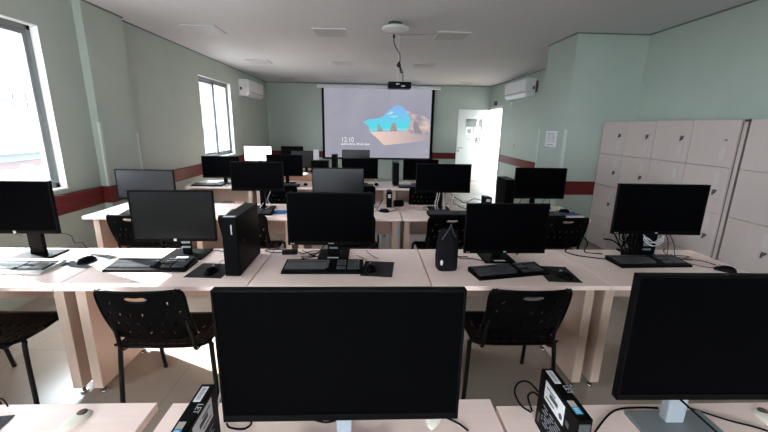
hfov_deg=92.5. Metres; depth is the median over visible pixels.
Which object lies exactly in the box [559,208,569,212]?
computer mouse
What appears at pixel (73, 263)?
mouse pad
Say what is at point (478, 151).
door
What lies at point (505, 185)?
computer
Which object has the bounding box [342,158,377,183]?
monitor
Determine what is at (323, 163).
computer
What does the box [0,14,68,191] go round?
window
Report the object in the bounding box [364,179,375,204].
desk
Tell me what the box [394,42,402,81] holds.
cable
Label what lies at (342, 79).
diffuser
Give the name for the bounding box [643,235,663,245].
cable loop
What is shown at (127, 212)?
keyboard
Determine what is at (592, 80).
wall pillar
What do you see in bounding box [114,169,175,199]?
monitor
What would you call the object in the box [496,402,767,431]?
desk
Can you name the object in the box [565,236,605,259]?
cable
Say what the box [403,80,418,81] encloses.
diffuser
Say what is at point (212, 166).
monitor
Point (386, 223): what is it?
desk
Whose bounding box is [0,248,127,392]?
desk
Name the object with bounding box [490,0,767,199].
wall
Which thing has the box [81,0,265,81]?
trim
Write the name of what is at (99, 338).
desk
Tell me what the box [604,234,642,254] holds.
cable bundle
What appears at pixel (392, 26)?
dome
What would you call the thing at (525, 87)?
air conditioner
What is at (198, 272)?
mouse pad
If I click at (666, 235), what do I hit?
cable
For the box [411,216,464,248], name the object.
chair
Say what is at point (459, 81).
recessed light
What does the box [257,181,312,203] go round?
desk
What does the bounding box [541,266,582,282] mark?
mouse pad
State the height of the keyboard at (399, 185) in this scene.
0.033 m
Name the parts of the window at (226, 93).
sash, sash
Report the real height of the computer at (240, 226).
0.346 m
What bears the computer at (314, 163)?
on the desk at (307, 176)
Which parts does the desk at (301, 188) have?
panel, modesty panel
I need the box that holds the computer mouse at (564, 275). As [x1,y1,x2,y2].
[543,267,573,280]
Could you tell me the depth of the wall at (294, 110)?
11.09 m
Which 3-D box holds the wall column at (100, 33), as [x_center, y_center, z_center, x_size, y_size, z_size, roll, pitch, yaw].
[-3.180,-0.935,4.387,0.085,2.800,0.660,0,14,-2]
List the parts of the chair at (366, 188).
backrest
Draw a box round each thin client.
[386,190,391,207]
[481,195,491,202]
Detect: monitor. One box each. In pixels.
[0,180,69,258]
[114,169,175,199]
[126,190,217,259]
[201,156,238,183]
[210,286,466,431]
[229,161,283,209]
[243,146,271,161]
[266,154,302,183]
[281,146,302,154]
[286,192,373,258]
[291,150,313,171]
[312,167,363,191]
[342,150,369,157]
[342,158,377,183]
[403,159,438,184]
[415,163,471,210]
[463,203,550,263]
[513,167,567,202]
[610,183,710,254]
[611,272,767,431]
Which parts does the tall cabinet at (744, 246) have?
door, door, door, label plate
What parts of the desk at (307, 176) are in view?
modesty panel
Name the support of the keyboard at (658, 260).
on the desk at (620, 280)
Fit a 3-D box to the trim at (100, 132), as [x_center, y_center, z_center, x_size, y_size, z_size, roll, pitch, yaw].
[-3.139,-0.694,4.118,0.028,0.700,0.028,0,14,-2]
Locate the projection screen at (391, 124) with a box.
[317,84,440,159]
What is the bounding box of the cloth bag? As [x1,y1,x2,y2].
[435,224,457,270]
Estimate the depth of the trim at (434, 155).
11.43 m
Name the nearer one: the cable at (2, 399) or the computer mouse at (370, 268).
the cable at (2, 399)
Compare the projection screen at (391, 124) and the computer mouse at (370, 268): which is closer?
the computer mouse at (370, 268)
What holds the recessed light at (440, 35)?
in the ceiling
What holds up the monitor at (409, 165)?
on the desk at (398, 193)
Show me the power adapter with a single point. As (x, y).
(284, 251)
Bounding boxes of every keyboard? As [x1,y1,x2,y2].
[0,258,66,274]
[102,258,197,271]
[118,209,129,214]
[191,182,225,185]
[228,209,274,215]
[281,259,362,273]
[284,183,299,186]
[398,184,415,187]
[427,210,465,216]
[468,261,549,280]
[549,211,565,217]
[605,254,692,267]
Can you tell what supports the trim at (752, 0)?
attached to the wall at (714, 67)
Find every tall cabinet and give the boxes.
[586,119,751,259]
[718,119,767,272]
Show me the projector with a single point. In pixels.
(394, 85)
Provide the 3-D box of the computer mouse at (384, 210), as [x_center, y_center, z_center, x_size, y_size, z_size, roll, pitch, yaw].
[-0.055,-0.053,3.690,0.210,0.037,0.106,-7,16,-29]
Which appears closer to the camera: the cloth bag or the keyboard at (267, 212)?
the cloth bag
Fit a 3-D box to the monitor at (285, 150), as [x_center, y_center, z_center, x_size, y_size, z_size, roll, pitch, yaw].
[-2.023,-1.366,8.200,0.485,0.390,0.230,0,14,-2]
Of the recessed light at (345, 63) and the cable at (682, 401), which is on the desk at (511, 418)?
the cable at (682, 401)
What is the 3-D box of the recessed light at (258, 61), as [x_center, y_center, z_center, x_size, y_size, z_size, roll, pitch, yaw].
[-2.475,-3.060,7.275,0.440,0.015,0.440,0,14,-2]
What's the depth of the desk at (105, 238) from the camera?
3.52 m
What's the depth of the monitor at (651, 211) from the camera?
2.27 m
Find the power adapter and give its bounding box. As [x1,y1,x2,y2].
[265,249,318,254]
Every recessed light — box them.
[179,24,226,33]
[244,59,272,63]
[278,77,297,79]
[311,28,347,36]
[331,61,354,65]
[341,78,357,80]
[403,79,419,81]
[413,63,437,67]
[433,31,471,39]
[457,81,475,82]
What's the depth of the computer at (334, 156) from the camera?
6.83 m
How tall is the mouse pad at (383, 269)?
0.003 m
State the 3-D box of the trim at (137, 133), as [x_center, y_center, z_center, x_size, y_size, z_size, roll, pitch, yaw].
[-3.164,-0.782,4.755,0.028,0.570,0.028,0,14,-2]
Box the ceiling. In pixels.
[86,0,751,85]
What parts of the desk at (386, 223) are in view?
panel, modesty panel, panel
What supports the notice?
attached to the wall pillar at (592, 80)
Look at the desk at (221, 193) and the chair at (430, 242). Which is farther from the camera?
the desk at (221, 193)
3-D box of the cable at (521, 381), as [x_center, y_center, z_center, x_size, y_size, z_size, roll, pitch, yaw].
[0.439,0.550,1.122,0.022,0.092,0.107,-7,16,-28]
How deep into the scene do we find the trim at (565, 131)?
5.09 m
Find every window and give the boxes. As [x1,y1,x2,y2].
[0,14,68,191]
[0,29,45,180]
[198,74,235,155]
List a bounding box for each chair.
[0,311,58,403]
[93,289,220,402]
[106,214,181,248]
[218,215,285,248]
[265,185,296,240]
[340,217,378,248]
[364,186,378,242]
[408,187,435,204]
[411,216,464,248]
[461,288,572,398]
[545,217,588,249]
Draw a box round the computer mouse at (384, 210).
[374,208,388,212]
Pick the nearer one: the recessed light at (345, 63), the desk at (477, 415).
the desk at (477, 415)
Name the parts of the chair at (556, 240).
seat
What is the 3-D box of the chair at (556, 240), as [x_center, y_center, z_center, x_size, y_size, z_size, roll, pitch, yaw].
[1.618,0.346,3.628,0.549,0.828,0.616,0,14,-2]
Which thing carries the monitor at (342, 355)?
on the desk at (477, 415)
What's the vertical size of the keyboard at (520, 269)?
0.033 m
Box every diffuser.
[247,60,271,63]
[342,79,357,80]
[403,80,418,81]
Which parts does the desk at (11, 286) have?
modesty panel, panel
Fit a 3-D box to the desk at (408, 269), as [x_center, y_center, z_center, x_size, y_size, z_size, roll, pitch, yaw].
[-0.254,0.665,2.368,0.988,0.740,0.622,0,14,-2]
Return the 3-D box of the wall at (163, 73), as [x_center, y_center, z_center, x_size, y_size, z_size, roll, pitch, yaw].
[-3.299,-0.782,3.751,0.200,2.800,15.500,0,14,-2]
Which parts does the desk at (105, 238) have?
panel, panel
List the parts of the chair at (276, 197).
backrest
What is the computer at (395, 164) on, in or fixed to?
on the desk at (398, 193)
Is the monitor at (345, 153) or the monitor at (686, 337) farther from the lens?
the monitor at (345, 153)
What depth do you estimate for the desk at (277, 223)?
3.84 m
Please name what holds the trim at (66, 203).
attached to the wall at (163, 73)
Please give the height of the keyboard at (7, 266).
0.032 m
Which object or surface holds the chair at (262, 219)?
on the floor
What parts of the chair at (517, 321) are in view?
leg, seat, leg, backrest, leg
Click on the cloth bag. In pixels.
(446, 254)
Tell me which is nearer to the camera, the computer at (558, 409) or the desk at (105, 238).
the computer at (558, 409)
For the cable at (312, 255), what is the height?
0.214 m
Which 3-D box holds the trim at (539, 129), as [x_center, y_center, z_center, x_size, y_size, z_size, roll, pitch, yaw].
[2.462,-1.031,5.880,0.028,0.700,0.028,0,14,-2]
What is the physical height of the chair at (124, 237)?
0.828 m
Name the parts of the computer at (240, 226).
panel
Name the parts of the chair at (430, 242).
seat, backrest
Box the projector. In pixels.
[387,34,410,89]
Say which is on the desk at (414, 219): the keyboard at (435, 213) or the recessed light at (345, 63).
the keyboard at (435, 213)
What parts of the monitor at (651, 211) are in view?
neck trim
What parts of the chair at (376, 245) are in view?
backrest, seat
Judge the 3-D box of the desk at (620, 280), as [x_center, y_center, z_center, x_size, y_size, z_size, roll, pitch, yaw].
[1.749,0.678,2.449,0.993,0.740,0.622,0,14,-2]
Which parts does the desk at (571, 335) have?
modesty panel, panel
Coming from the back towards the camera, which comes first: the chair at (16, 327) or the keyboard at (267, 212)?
the keyboard at (267, 212)
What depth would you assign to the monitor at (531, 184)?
3.69 m
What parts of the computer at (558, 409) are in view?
panel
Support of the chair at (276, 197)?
on the floor
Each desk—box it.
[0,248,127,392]
[0,403,157,431]
[54,248,274,392]
[82,203,196,248]
[153,399,503,431]
[185,180,256,202]
[197,203,298,248]
[230,178,243,203]
[247,249,430,286]
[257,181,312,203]
[284,172,311,180]
[298,205,401,248]
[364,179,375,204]
[364,182,389,236]
[388,182,450,204]
[398,205,465,248]
[418,249,610,386]
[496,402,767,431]
[550,206,590,249]
[558,250,748,386]
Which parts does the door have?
panel, frame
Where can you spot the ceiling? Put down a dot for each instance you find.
(508, 40)
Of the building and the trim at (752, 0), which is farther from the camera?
the building
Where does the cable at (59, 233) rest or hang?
on the desk at (11, 286)
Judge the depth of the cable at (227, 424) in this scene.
1.04 m
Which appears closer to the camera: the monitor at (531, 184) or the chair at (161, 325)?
the chair at (161, 325)
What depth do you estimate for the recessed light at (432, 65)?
7.36 m
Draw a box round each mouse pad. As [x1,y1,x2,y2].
[0,415,14,428]
[61,254,117,268]
[184,263,225,278]
[273,210,286,213]
[360,261,393,276]
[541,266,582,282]
[560,212,581,215]
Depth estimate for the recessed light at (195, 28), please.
4.83 m
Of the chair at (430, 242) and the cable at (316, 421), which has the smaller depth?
the cable at (316, 421)
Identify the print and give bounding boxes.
[200,405,211,429]
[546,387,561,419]
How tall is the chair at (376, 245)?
0.828 m
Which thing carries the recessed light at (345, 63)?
in the ceiling
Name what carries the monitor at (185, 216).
on the desk at (99, 338)
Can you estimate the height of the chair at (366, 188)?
0.828 m
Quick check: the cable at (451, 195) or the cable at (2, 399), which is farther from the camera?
the cable at (451, 195)
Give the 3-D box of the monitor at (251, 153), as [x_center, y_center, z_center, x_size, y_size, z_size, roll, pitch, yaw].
[-2.283,-1.061,6.766,0.500,0.468,0.220,0,14,-2]
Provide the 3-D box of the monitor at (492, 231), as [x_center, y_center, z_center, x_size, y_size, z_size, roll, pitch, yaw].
[0.745,0.092,2.376,0.512,0.401,0.247,0,14,-3]
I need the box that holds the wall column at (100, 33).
[71,0,141,208]
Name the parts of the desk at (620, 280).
panel, modesty panel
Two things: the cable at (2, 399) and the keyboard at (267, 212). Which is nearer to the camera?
the cable at (2, 399)
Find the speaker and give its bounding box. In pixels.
[393,200,403,206]
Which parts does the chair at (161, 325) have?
leg, backrest, leg, seat, leg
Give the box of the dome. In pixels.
[382,21,408,32]
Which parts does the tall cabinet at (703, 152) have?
door, door, door, door, label plate, door, door, door, label plate, label plate, door, door, door, door, label plate, door, label plate, door, door, label plate, door, label plate, label plate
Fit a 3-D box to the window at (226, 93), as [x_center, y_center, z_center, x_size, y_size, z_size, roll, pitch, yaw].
[-3.413,-1.960,7.424,0.172,1.512,1.540,0,14,-2]
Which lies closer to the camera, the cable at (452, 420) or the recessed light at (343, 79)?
the cable at (452, 420)
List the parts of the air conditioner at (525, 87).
panel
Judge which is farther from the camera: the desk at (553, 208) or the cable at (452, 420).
the desk at (553, 208)
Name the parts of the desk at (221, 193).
modesty panel, panel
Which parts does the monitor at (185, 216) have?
neck trim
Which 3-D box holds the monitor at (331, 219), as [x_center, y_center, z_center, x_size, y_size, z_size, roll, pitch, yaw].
[-0.328,0.050,2.360,0.522,0.455,0.276,0,14,-2]
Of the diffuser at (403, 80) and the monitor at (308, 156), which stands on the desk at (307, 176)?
the monitor at (308, 156)
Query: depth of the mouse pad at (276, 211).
3.62 m
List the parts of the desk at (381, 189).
modesty panel, panel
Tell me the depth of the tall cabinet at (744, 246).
3.07 m
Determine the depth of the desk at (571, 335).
2.24 m
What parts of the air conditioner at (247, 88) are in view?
panel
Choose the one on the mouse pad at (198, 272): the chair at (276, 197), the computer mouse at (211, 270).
the computer mouse at (211, 270)
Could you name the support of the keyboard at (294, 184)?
on the desk at (301, 188)
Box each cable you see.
[0,398,8,406]
[16,233,86,248]
[226,422,251,429]
[301,245,324,258]
[316,421,335,422]
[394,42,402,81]
[423,195,482,210]
[448,419,468,430]
[458,245,482,260]
[514,380,538,412]
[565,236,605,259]
[594,406,657,431]
[663,235,714,264]
[680,400,717,431]
[687,407,767,431]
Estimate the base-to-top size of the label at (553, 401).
0.036 m
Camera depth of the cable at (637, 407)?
1.13 m
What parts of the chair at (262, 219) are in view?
seat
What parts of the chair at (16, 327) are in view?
leg, seat, leg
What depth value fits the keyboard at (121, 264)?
2.17 m
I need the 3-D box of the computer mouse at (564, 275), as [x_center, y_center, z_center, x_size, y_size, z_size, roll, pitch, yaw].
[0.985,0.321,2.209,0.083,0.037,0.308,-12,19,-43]
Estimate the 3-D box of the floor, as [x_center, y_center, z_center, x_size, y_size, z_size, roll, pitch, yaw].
[0.950,0.341,5.554,8.850,0.100,18.150,0,14,-2]
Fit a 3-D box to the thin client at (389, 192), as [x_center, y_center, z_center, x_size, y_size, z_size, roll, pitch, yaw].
[0.056,-0.189,3.973,0.055,0.170,0.162,0,14,-2]
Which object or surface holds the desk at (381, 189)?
on the floor
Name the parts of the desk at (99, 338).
panel, modesty panel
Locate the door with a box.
[455,105,503,184]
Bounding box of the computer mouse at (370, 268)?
[357,255,375,272]
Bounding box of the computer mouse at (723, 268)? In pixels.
[689,263,736,272]
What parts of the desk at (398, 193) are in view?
panel, modesty panel, panel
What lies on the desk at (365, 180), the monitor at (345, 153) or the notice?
the monitor at (345, 153)
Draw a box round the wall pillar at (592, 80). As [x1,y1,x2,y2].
[535,34,649,239]
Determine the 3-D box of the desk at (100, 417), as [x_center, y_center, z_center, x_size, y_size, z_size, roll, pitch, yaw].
[-1.191,0.998,0.902,0.993,0.757,0.617,0,14,-2]
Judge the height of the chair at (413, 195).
0.828 m
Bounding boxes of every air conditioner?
[238,79,263,99]
[504,78,536,99]
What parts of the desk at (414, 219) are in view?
panel, modesty panel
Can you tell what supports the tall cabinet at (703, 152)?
on the floor
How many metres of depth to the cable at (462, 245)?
2.42 m
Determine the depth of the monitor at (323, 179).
3.60 m
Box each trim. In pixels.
[54,154,247,215]
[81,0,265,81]
[97,122,110,184]
[137,133,142,168]
[272,150,455,158]
[278,82,490,86]
[491,0,758,86]
[499,155,594,194]
[535,129,539,167]
[560,130,566,167]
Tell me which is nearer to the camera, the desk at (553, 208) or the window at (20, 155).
the desk at (553, 208)
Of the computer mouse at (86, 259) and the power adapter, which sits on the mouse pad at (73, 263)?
the computer mouse at (86, 259)
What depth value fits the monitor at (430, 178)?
3.64 m
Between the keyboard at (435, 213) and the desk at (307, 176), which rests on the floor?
the desk at (307, 176)
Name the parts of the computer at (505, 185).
panel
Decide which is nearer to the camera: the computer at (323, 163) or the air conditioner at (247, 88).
the computer at (323, 163)
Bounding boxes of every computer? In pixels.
[171,384,220,431]
[220,203,259,275]
[311,160,319,173]
[320,160,328,167]
[332,154,337,167]
[392,161,398,185]
[495,176,513,202]
[535,368,592,431]
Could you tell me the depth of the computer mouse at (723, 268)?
2.27 m
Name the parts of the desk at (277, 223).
panel, modesty panel, panel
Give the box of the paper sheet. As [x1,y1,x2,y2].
[313,150,318,159]
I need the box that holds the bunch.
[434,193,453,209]
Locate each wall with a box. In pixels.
[0,0,268,310]
[266,82,490,177]
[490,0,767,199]
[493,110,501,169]
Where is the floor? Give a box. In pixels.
[0,170,767,431]
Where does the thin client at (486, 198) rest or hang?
on the desk at (414, 219)
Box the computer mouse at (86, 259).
[77,253,115,264]
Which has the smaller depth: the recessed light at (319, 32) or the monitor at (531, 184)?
the monitor at (531, 184)
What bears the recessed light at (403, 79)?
in the ceiling
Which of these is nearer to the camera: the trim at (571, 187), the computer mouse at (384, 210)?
the computer mouse at (384, 210)
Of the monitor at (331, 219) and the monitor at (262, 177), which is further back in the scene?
the monitor at (262, 177)
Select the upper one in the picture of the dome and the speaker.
the dome
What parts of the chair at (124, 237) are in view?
seat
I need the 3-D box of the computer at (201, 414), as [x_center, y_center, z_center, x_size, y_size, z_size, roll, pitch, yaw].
[-0.455,0.548,0.887,0.039,0.181,0.194,0,14,-2]
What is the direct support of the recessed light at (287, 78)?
in the ceiling
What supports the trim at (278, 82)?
attached to the wall at (294, 110)
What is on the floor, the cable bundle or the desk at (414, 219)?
the desk at (414, 219)
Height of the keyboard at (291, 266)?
0.032 m
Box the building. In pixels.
[199,82,225,152]
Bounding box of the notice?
[545,131,557,146]
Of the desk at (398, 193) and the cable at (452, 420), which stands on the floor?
the desk at (398, 193)
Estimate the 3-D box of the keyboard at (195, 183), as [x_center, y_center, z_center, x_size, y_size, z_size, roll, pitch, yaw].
[-2.456,-0.442,5.133,0.420,0.033,0.140,0,14,-2]
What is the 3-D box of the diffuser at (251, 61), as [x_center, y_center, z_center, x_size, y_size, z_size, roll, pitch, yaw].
[-2.475,-3.054,7.276,0.404,0.003,0.404,0,14,-2]
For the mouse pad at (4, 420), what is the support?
on the desk at (100, 417)
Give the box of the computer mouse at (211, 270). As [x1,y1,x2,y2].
[204,260,222,275]
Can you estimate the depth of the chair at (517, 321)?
1.88 m
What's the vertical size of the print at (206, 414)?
0.036 m
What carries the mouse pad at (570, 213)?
on the desk at (553, 208)
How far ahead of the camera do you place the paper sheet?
6.68 m
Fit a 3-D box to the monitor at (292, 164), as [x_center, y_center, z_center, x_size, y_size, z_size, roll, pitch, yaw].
[-1.414,-0.681,5.336,0.508,0.434,0.240,0,14,-2]
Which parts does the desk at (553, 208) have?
panel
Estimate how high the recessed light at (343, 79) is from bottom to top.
0.015 m

